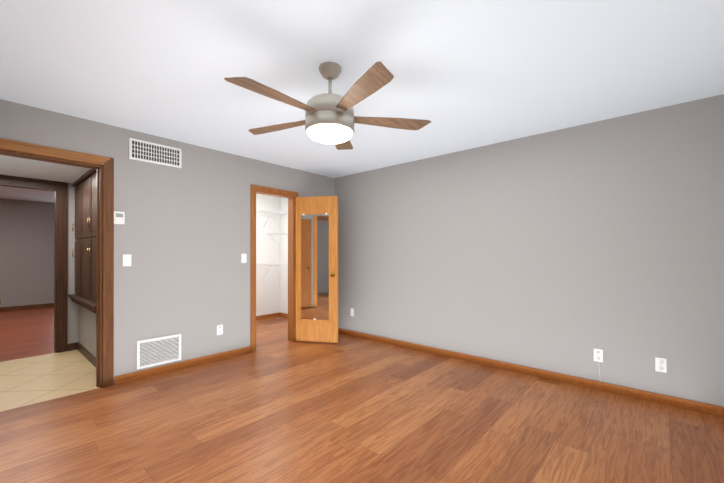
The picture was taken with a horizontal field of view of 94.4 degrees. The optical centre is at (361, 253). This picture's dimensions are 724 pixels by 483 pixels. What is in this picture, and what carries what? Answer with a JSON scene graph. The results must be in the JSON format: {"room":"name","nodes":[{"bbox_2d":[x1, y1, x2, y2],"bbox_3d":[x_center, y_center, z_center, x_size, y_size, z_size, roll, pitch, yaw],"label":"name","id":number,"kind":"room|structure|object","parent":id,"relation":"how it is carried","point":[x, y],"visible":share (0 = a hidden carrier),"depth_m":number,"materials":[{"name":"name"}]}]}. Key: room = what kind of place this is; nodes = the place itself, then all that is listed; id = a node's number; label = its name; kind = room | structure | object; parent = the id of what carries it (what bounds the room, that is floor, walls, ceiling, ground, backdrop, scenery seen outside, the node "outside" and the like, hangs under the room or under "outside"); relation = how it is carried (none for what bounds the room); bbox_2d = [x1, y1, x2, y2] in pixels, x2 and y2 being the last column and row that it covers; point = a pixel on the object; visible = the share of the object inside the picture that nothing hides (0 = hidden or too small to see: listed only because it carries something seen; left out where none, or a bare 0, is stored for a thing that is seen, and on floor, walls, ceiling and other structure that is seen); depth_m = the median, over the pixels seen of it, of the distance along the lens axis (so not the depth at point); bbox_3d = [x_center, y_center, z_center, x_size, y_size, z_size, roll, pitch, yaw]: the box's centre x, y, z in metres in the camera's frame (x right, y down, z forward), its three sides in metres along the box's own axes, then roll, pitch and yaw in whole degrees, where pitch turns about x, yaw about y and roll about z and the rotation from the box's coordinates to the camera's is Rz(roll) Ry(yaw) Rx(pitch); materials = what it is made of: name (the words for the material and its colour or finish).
{"room":"empty bedroom","nodes":[
{"label":"empty bedroom","id":0,"kind":"room"},
{"bbox_2d":[0,198,53,306],"bbox_3d":[-8.214,0.022,6.855,0.120,2.440,4.710,0,0,41],"label":"wall","id":1,"kind":"structure","parent":0,"point":[26,252],"depth_m":7.53,"materials":[{"name":"grey paint"}]},
{"bbox_2d":[0,303,53,310],"bbox_3d":[-8.171,1.197,6.800,0.014,0.090,4.750,0,0,41],"label":"baseboard","id":2,"kind":"structure","parent":1,"relation":"attached to","point":[10,308],"depth_m":7.52,"materials":[{"name":"brown wood"}]},
{"bbox_2d":[0,350,98,411],"bbox_3d":[-3.369,1.259,3.344,1.790,0.050,1.340,0,0,41],"label":"floor","id":3,"kind":"structure","parent":0,"point":[33,380],"depth_m":3.32,"materials":[{"name":"beige tile"}]},
{"bbox_2d":[67,183,77,343],"bbox_3d":[-4.083,0.015,3.981,0.120,2.440,1.050,0,0,41],"label":"wall","id":4,"kind":"structure","parent":0,"point":[72,336],"depth_m":4.30,"materials":[{"name":"grey paint"}]},
{"bbox_2d":[0,174,67,352],"bbox_3d":[-4.105,0.165,3.941,0.148,2.140,0.960,0,0,41],"label":"door frame","id":5,"kind":"structure","parent":4,"relation":"attached to","point":[59,189],"depth_m":4.20,"materials":[{"name":"brown wood"}]},
{"bbox_2d":[72,181,79,296],"bbox_3d":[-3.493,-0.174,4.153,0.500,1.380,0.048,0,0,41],"label":"wall cabinet","id":6,"kind":"object","parent":4,"relation":"attached to","point":[77,187],"depth_m":4.14,"materials":[{"name":"brown wood"}]},
{"bbox_2d":[78,305,95,356],"bbox_3d":[-3.056,0.015,3.884,1.790,2.440,0.120,0,0,41],"label":"wall","id":7,"kind":"structure","parent":0,"point":[81,325],"depth_m":3.98,"materials":[{"name":"grey paint"}]},
{"bbox_2d":[76,342,95,366],"bbox_3d":[-3.055,1.190,3.792,1.670,0.090,0.014,0,0,41],"label":"baseboard","id":8,"kind":"structure","parent":7,"relation":"attached to","point":[86,353],"depth_m":3.95,"materials":[{"name":"brown wood"}]},
{"bbox_2d":[80,169,96,304],"bbox_3d":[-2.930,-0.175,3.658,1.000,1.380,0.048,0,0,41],"label":"wall cabinet","id":9,"kind":"object","parent":7,"relation":"attached to","point":[84,296],"depth_m":3.72,"materials":[{"name":"brown wood"}]},
{"bbox_2d":[0,99,333,376],"bbox_3d":[-2.580,0.013,2.980,0.120,2.440,6.590,0,0,41],"label":"wall","id":10,"kind":"structure","parent":0,"point":[182,236],"depth_m":3.58,"materials":[{"name":"grey paint"}]},
{"bbox_2d":[0,138,113,387],"bbox_3d":[-2.703,0.163,2.835,0.166,2.140,0.980,0,0,41],"label":"door frame","id":11,"kind":"structure","parent":10,"relation":"attached to","point":[103,166],"depth_m":3.09,"materials":[{"name":"brown wood"}]},
{"bbox_2d":[114,211,124,223],"bbox_3d":[-2.305,-0.342,3.182,0.026,0.120,0.084,0,0,41],"label":"thermostat","id":12,"kind":"object","parent":10,"relation":"attached to","point":[119,217],"visible":1,"depth_m":3.18,"materials":[{"name":"white plastic"}]},
{"bbox_2d":[123,254,130,265],"bbox_3d":[-2.264,0.064,3.235,0.017,0.115,0.070,0,0,41],"label":"light switch","id":13,"kind":"object","parent":10,"relation":"attached to","point":[126,259],"visible":1,"depth_m":3.23,"materials":[{"name":"white plastic"}]},
{"bbox_2d":[129,138,181,167],"bbox_3d":[-2.100,-1.024,3.429,0.012,0.205,0.475,0,0,41],"label":"air vent","id":14,"kind":"object","parent":10,"relation":"in","point":[146,151],"visible":1,"depth_m":3.42,"materials":[{"name":"white metal"}]},
{"bbox_2d":[137,334,180,369],"bbox_3d":[-2.077,0.999,3.448,0.014,0.280,0.410,0,0,41],"label":"air vent","id":15,"kind":"object","parent":10,"relation":"in","point":[157,351],"visible":1,"depth_m":3.44,"materials":[{"name":"white metal"}]},
{"bbox_2d":[114,346,250,384],"bbox_3d":[-1.866,1.197,3.687,0.014,0.075,1.410,0,0,41],"label":"baseboard","id":16,"kind":"structure","parent":10,"relation":"attached to","point":[188,363],"depth_m":3.57,"materials":[{"name":"brown wood"}]},
{"bbox_2d":[217,324,222,334],"bbox_3d":[-1.663,0.890,3.922,0.010,0.115,0.070,0,0,41],"label":"electrical outlet","id":17,"kind":"object","parent":10,"relation":"attached to","point":[219,329],"visible":1,"depth_m":3.92,"materials":[{"name":"white plastic"}]},
{"bbox_2d":[241,254,246,262],"bbox_3d":[-1.459,0.056,4.151,0.017,0.115,0.070,0,0,41],"label":"light switch","id":18,"kind":"object","parent":10,"relation":"attached to","point":[243,258],"visible":1,"depth_m":4.15,"materials":[{"name":"white plastic"}]},
{"bbox_2d":[251,184,297,351],"bbox_3d":[-1.202,0.183,4.537,0.140,2.108,0.736,0,0,41],"label":"door frame","id":19,"kind":"structure","parent":10,"relation":"attached to","point":[291,196],"depth_m":4.72,"materials":[{"name":"brown wood"}]},
{"bbox_2d":[296,196,337,343],"bbox_3d":[-0.624,0.216,4.668,0.556,2.018,0.362,0,0,41],"label":"closet door","id":20,"kind":"structure","parent":10,"relation":"in","point":[316,268],"depth_m":4.63,"materials":[{"name":"brown wood"}]},
{"bbox_2d":[256,194,287,315],"bbox_3d":[-1.057,0.017,4.810,0.010,2.440,2.290,0,0,41],"label":"wall","id":21,"kind":"structure","parent":0,"point":[272,291],"depth_m":4.58,"materials":[{"name":"white paint"}]},
{"bbox_2d":[256,209,277,277],"bbox_3d":[-2.133,-0.156,5.764,0.442,1.255,2.024,0,0,41],"label":"wire closet shelf","id":22,"kind":"object","parent":21,"relation":"attached to","point":[270,212],"depth_m":6.25,"materials":[{"name":"white metal"}]},
{"bbox_2d":[256,312,279,319],"bbox_3d":[-2.303,1.202,5.902,0.014,0.075,2.050,0,0,41],"label":"baseboard","id":23,"kind":"structure","parent":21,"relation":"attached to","point":[266,316],"depth_m":6.44,"materials":[{"name":"brown wood"}]},
{"bbox_2d":[278,210,287,266],"bbox_3d":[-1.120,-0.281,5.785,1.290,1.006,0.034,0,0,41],"label":"wire closet shelf","id":24,"kind":"object","parent":21,"relation":"attached to","point":[281,212],"depth_m":6.26,"materials":[{"name":"white metal"}]},
{"bbox_2d":[280,312,287,317],"bbox_3d":[-0.997,1.203,6.110,1.620,0.075,0.014,0,0,41],"label":"baseboard","id":25,"kind":"structure","parent":21,"relation":"attached to","point":[281,314],"depth_m":6.57,"materials":[{"name":"brown wood"}]},
{"bbox_2d":[0,307,723,482],"bbox_3d":[-3.401,1.260,3.852,11.310,0.050,6.820,0,0,41],"label":"floor","id":26,"kind":"structure","parent":0,"point":[277,406],"depth_m":2.40,"materials":[{"name":"laminate"}]},
{"bbox_2d":[0,0,723,202],"bbox_3d":[-3.478,-1.085,3.771,11.310,0.360,6.590,0,0,41],"label":"ceiling","id":27,"kind":"structure","parent":0,"point":[468,74],"depth_m":2.16,"materials":[{"name":"white paint"}]},
{"bbox_2d":[224,61,430,149],"bbox_3d":[-0.253,-0.971,2.159,1.293,0.475,1.266,0,0,41],"label":"ceiling fan","id":28,"kind":"object","parent":27,"relation":"hanging from","point":[330,117],"visible":1,"depth_m":2.05,"materials":[{"name":"brown wood"}]},
{"bbox_2d":[334,94,723,406],"bbox_3d":[1.253,0.015,3.917,4.400,2.440,0.120,0,0,41],"label":"wall","id":29,"kind":"structure","parent":0,"point":[566,251],"depth_m":3.23,"materials":[{"name":"grey paint"}]},
{"bbox_2d":[350,308,353,315],"bbox_3d":[-0.149,0.883,5.061,0.070,0.115,0.010,0,0,41],"label":"electrical outlet","id":30,"kind":"object","parent":29,"relation":"attached to","point":[351,311],"visible":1,"depth_m":5.06,"materials":[{"name":"white plastic"}]},
{"bbox_2d":[338,328,723,416],"bbox_3d":[1.163,1.198,3.903,4.280,0.075,0.017,0,0,41],"label":"baseboard","id":31,"kind":"structure","parent":29,"relation":"attached to","point":[706,408],"depth_m":3.22,"materials":[{"name":"brown wood"}]},
{"bbox_2d":[594,348,602,380],"bbox_3d":[2.146,1.007,3.044,0.070,0.283,0.010,0,0,41],"label":"electrical outlet","id":32,"kind":"object","parent":29,"relation":"attached to","point":[598,355],"visible":1,"depth_m":3.04,"materials":[{"name":"white plastic"}]},
{"bbox_2d":[655,357,666,372],"bbox_3d":[2.465,0.917,2.764,0.070,0.115,0.010,0,0,41],"label":"electrical outlet","id":33,"kind":"object","parent":29,"relation":"attached to","point":[660,364],"visible":1,"depth_m":2.76,"materials":[{"name":"white plastic"}]}
]}

